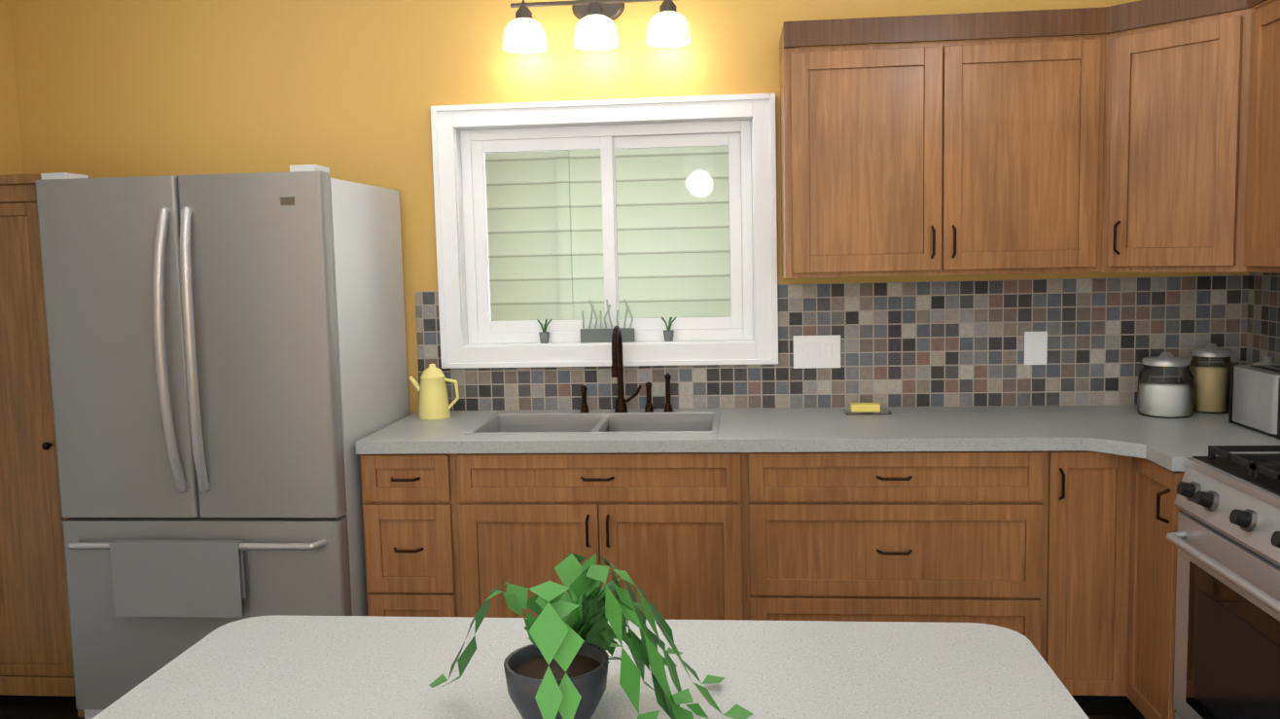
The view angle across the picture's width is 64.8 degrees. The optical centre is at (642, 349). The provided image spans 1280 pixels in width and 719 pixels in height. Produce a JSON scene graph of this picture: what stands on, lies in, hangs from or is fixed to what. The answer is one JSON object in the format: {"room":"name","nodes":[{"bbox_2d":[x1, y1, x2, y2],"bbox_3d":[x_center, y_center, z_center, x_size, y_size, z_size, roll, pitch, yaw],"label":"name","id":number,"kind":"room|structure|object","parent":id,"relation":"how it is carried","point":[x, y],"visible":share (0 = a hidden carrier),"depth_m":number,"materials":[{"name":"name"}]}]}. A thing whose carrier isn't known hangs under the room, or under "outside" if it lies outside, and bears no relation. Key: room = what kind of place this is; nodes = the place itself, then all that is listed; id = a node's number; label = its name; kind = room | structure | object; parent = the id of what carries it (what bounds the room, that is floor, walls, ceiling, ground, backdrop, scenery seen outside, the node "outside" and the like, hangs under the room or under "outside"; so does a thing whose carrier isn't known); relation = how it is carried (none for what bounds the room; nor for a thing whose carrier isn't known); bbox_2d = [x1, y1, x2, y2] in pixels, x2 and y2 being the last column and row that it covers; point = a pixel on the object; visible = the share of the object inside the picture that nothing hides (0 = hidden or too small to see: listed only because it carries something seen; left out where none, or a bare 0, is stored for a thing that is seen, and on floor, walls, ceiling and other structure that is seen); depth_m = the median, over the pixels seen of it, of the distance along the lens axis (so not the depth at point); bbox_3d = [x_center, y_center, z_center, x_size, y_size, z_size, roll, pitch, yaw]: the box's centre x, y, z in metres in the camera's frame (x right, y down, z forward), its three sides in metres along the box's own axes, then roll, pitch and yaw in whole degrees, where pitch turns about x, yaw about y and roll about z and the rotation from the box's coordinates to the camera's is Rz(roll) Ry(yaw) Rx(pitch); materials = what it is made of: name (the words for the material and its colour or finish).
{"room":"kitchen","nodes":[
{"label":"kitchen","id":0,"kind":"room"},
{"bbox_2d":[0,0,23,175],"bbox_3d":[-2.538,-0.051,2.932,0.100,2.650,2.090,-1,5,5],"label":"wall","id":1,"kind":"structure","parent":0,"point":[11,159],"depth_m":3.84,"materials":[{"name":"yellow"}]},
{"bbox_2d":[0,694,1145,718],"bbox_3d":[-0.391,1.468,0.719,4.745,0.060,6.570,-1,5,5],"label":"floor","id":2,"kind":"structure","parent":0,"point":[35,707],"depth_m":3.43,"materials":[{"name":"brown wood"}]},
{"bbox_2d":[0,173,84,716],"bbox_3d":[-2.129,0.308,3.614,0.571,1.790,0.690,-1,5,5],"label":"pantry cabinet","id":3,"kind":"object","parent":2,"relation":"on","point":[36,657],"visible":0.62,"depth_m":3.30,"materials":[{"name":"brown wood"}]},
{"bbox_2d":[35,164,409,718],"bbox_3d":[-1.376,0.306,3.476,0.920,1.785,0.805,-1,5,5],"label":"fridge","id":4,"kind":"object","parent":2,"relation":"on","point":[228,367],"visible":0.94,"depth_m":3.14,"materials":[{"name":"grey metal"}]},
{"bbox_2d":[359,415,518,617],"bbox_3d":[-0.691,0.737,3.580,0.382,0.874,0.613,-1,5,5],"label":"base cabinet","id":5,"kind":"object","parent":2,"relation":"on","point":[421,512],"depth_m":3.26,"materials":[{"name":"brown wood"}]},
{"bbox_2d":[355,411,506,454],"bbox_3d":[-0.721,0.283,3.531,0.345,0.040,0.629,-1,5,5],"label":"countertop","id":6,"kind":"structure","parent":5,"relation":"on","point":[408,435],"depth_m":3.33,"materials":[{"name":"grey stone"}]},
{"bbox_2d":[408,363,459,419],"bbox_3d":[-0.763,0.149,3.689,0.187,0.198,0.116,-1,5,5],"label":"coffee pot","id":7,"kind":"object","parent":6,"relation":"on","point":[431,388],"visible":1,"depth_m":3.65,"materials":[{"name":"yellow ceramic"}]},
{"bbox_2d":[91,614,1089,718],"bbox_3d":[-0.075,0.921,1.251,1.250,0.915,0.795,-1,5,5],"label":"kitchen island","id":8,"kind":"object","parent":2,"relation":"on","point":[276,666],"visible":0.85,"depth_m":1.40,"materials":[{"name":"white speckled quartz stone"}]},
{"bbox_2d":[428,553,752,718],"bbox_3d":[-0.067,0.355,1.230,0.401,0.214,0.297,-1,5,5],"label":"potted plant","id":9,"kind":"object","parent":8,"relation":"on","point":[557,668],"visible":1,"depth_m":1.20,"materials":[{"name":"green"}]},
{"bbox_2d":[479,497,712,619],"bbox_3d":[-0.134,0.821,3.536,0.848,0.689,0.613,-1,5,5],"label":"base cabinet","id":10,"kind":"object","parent":2,"relation":"on","point":[664,545],"depth_m":3.21,"materials":[{"name":"brown wood"}]},
{"bbox_2d":[709,473,1043,652],"bbox_3d":[0.794,0.716,3.440,1.066,0.874,0.613,-1,5,5],"label":"base cabinet","id":11,"kind":"object","parent":2,"relation":"on","point":[917,548],"depth_m":3.13,"materials":[{"name":"brown wood"}]},
{"bbox_2d":[709,404,1279,473],"bbox_3d":[1.163,0.270,3.208,1.878,0.040,0.920,-1,5,5],"label":"countertop","id":12,"kind":"structure","parent":11,"relation":"on","point":[1014,439],"depth_m":3.12,"materials":[{"name":"grey stone"}]},
{"bbox_2d":[843,402,891,415],"bbox_3d":[0.794,0.207,3.556,0.160,0.035,0.070,-1,5,5],"label":"butter dish","id":13,"kind":"object","parent":12,"relation":"on","point":[865,408],"visible":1,"depth_m":3.54,"materials":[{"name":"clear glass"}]},
{"bbox_2d":[1137,352,1194,418],"bbox_3d":[1.756,0.112,3.382,0.170,0.212,0.170,-1,5,5],"label":"canister","id":14,"kind":"object","parent":12,"relation":"on","point":[1169,400],"visible":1,"depth_m":3.34,"materials":[{"name":"clear glass"}]},
{"bbox_2d":[1189,343,1233,413],"bbox_3d":[1.937,0.093,3.434,0.140,0.232,0.140,-1,5,5],"label":"canister","id":15,"kind":"object","parent":12,"relation":"on","point":[1211,388],"visible":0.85,"depth_m":3.39,"materials":[{"name":"clear glass"}]},
{"bbox_2d":[1228,364,1279,439],"bbox_3d":[1.931,0.151,3.050,0.170,0.187,0.306,-1,5,5],"label":"toaster","id":16,"kind":"object","parent":12,"relation":"on","point":[1254,397],"visible":1,"depth_m":3.04,"materials":[{"name":"silver metal"}]},
{"bbox_2d":[1253,355,1279,364],"bbox_3d":[2.022,0.121,3.267,0.090,0.202,0.090,-1,5,5],"label":"canister","id":17,"kind":"object","parent":12,"relation":"on","point":[1266,360],"visible":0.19,"depth_m":3.25,"materials":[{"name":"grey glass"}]},
{"bbox_2d":[1039,473,1117,715],"bbox_3d":[1.394,0.709,3.363,0.264,0.874,0.654,-1,5,5],"label":"base cabinet","id":18,"kind":"object","parent":2,"relation":"on","point":[1046,530],"depth_m":3.09,"materials":[{"name":"brown wood"}]},
{"bbox_2d":[1113,465,1187,718],"bbox_3d":[1.754,0.744,2.898,0.657,0.874,0.331,-1,5,5],"label":"base cabinet","id":19,"kind":"object","parent":2,"relation":"on","point":[1144,657],"depth_m":2.95,"materials":[{"name":"brown wood"}]},
{"bbox_2d":[1166,445,1279,718],"bbox_3d":[1.683,0.617,2.346,0.647,1.175,0.747,-1,5,5],"label":"range","id":20,"kind":"object","parent":2,"relation":"on","point":[1225,538],"visible":1,"depth_m":2.47,"materials":[{"name":"silver metal"}]},
{"bbox_2d":[487,442,709,497],"bbox_3d":[-0.167,0.401,3.314,0.795,0.179,0.004,-1,5,5],"label":"drawer","id":21,"kind":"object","parent":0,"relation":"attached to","point":[514,469],"depth_m":3.18,"materials":[{"name":"brown wood"}]},
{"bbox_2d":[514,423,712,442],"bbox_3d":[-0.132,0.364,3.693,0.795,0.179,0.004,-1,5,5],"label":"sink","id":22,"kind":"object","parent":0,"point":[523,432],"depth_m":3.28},
{"bbox_2d":[9,0,1259,414],"bbox_3d":[-0.124,-0.189,3.810,4.745,2.650,0.120,-1,5,5],"label":"wall","id":23,"kind":"structure","parent":0,"point":[350,89],"depth_m":3.77,"materials":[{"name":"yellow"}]},
{"bbox_2d":[502,0,691,53],"bbox_3d":[-0.166,-1.184,3.572,0.673,0.213,0.169,-1,5,5],"label":"sconce","id":24,"kind":"object","parent":23,"relation":"attached to","point":[668,25],"visible":1,"depth_m":3.54,"materials":[{"name":"white glass"}]},
{"bbox_2d":[430,93,778,368],"bbox_3d":[-0.136,-0.430,3.772,1.261,0.974,0.150,-1,5,5],"label":"window","id":25,"kind":"structure","parent":23,"relation":"in","point":[465,138],"depth_m":3.75,"materials":[{"name":"white wood"}]},
{"bbox_2d":[414,275,1246,411],"bbox_3d":[0.641,-0.020,3.690,3.005,0.468,0.008,-1,5,5],"label":"backsplash","id":26,"kind":"structure","parent":23,"relation":"attached to","point":[938,343],"depth_m":3.65,"materials":[{"name":"tile"}]},
{"bbox_2d":[793,334,840,368],"bbox_3d":[0.638,0.008,3.685,0.170,0.120,0.008,-1,5,5],"label":"light switch","id":27,"kind":"object","parent":26,"relation":"attached to","point":[815,351],"depth_m":3.68,"materials":[{"name":"white plastic"}]},
{"bbox_2d":[1024,331,1047,364],"bbox_3d":[1.409,-0.005,3.613,0.080,0.120,0.006,-1,5,5],"label":"outlet","id":28,"kind":"object","parent":26,"relation":"attached to","point":[1035,342],"depth_m":3.61,"materials":[{"name":"white plastic"}]},
{"bbox_2d":[779,15,919,278],"bbox_3d":[0.768,-0.673,3.456,0.569,0.838,0.323,-1,5,5],"label":"upper cabinet","id":29,"kind":"object","parent":23,"relation":"attached to","point":[849,115],"depth_m":3.31,"materials":[{"name":"brown wood"}]},
{"bbox_2d":[919,5,1113,276],"bbox_3d":[1.243,-0.677,3.384,0.630,0.838,0.378,-1,5,5],"label":"upper cabinet","id":30,"kind":"object","parent":23,"relation":"attached to","point":[1014,133],"depth_m":3.26,"materials":[{"name":"brown wood"}]},
{"bbox_2d":[1243,271,1279,364],"bbox_3d":[2.026,0.070,2.394,0.008,0.468,2.280,-1,5,5],"label":"backsplash","id":31,"kind":"structure","parent":23,"relation":"attached to","point":[1262,320],"depth_m":3.44,"materials":[{"name":"tile"}]},
{"bbox_3d":[1.886,0.090,0.326,0.100,2.650,6.470,-1,5,5],"label":"wall","id":32,"kind":"structure","parent":0,"visible":0},
{"bbox_2d":[1105,0,1226,272],"bbox_3d":[1.789,-0.674,3.217,0.607,0.838,0.608,-1,5,5],"label":"upper cabinet","id":33,"kind":"object","parent":32,"relation":"attached to","point":[1152,148],"depth_m":3.09,"materials":[{"name":"brown wood"}]},
{"bbox_2d":[1218,0,1279,273],"bbox_3d":[1.863,-0.634,2.777,0.377,0.838,0.379,-1,5,5],"label":"upper cabinet","id":34,"kind":"object","parent":32,"relation":"attached to","point":[1249,157],"depth_m":2.89,"materials":[{"name":"brown wood"}]},
{"label":"outside","id":35,"kind":"structure","parent":0,"visible":0},
{"bbox_2d":[484,145,730,320],"bbox_3d":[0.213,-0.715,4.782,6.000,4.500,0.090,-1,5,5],"label":"window glass","id":36,"kind":"object","parent":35,"point":[567,297],"depth_m":4.82,"materials":[{"name":"clear glass"}]}
]}

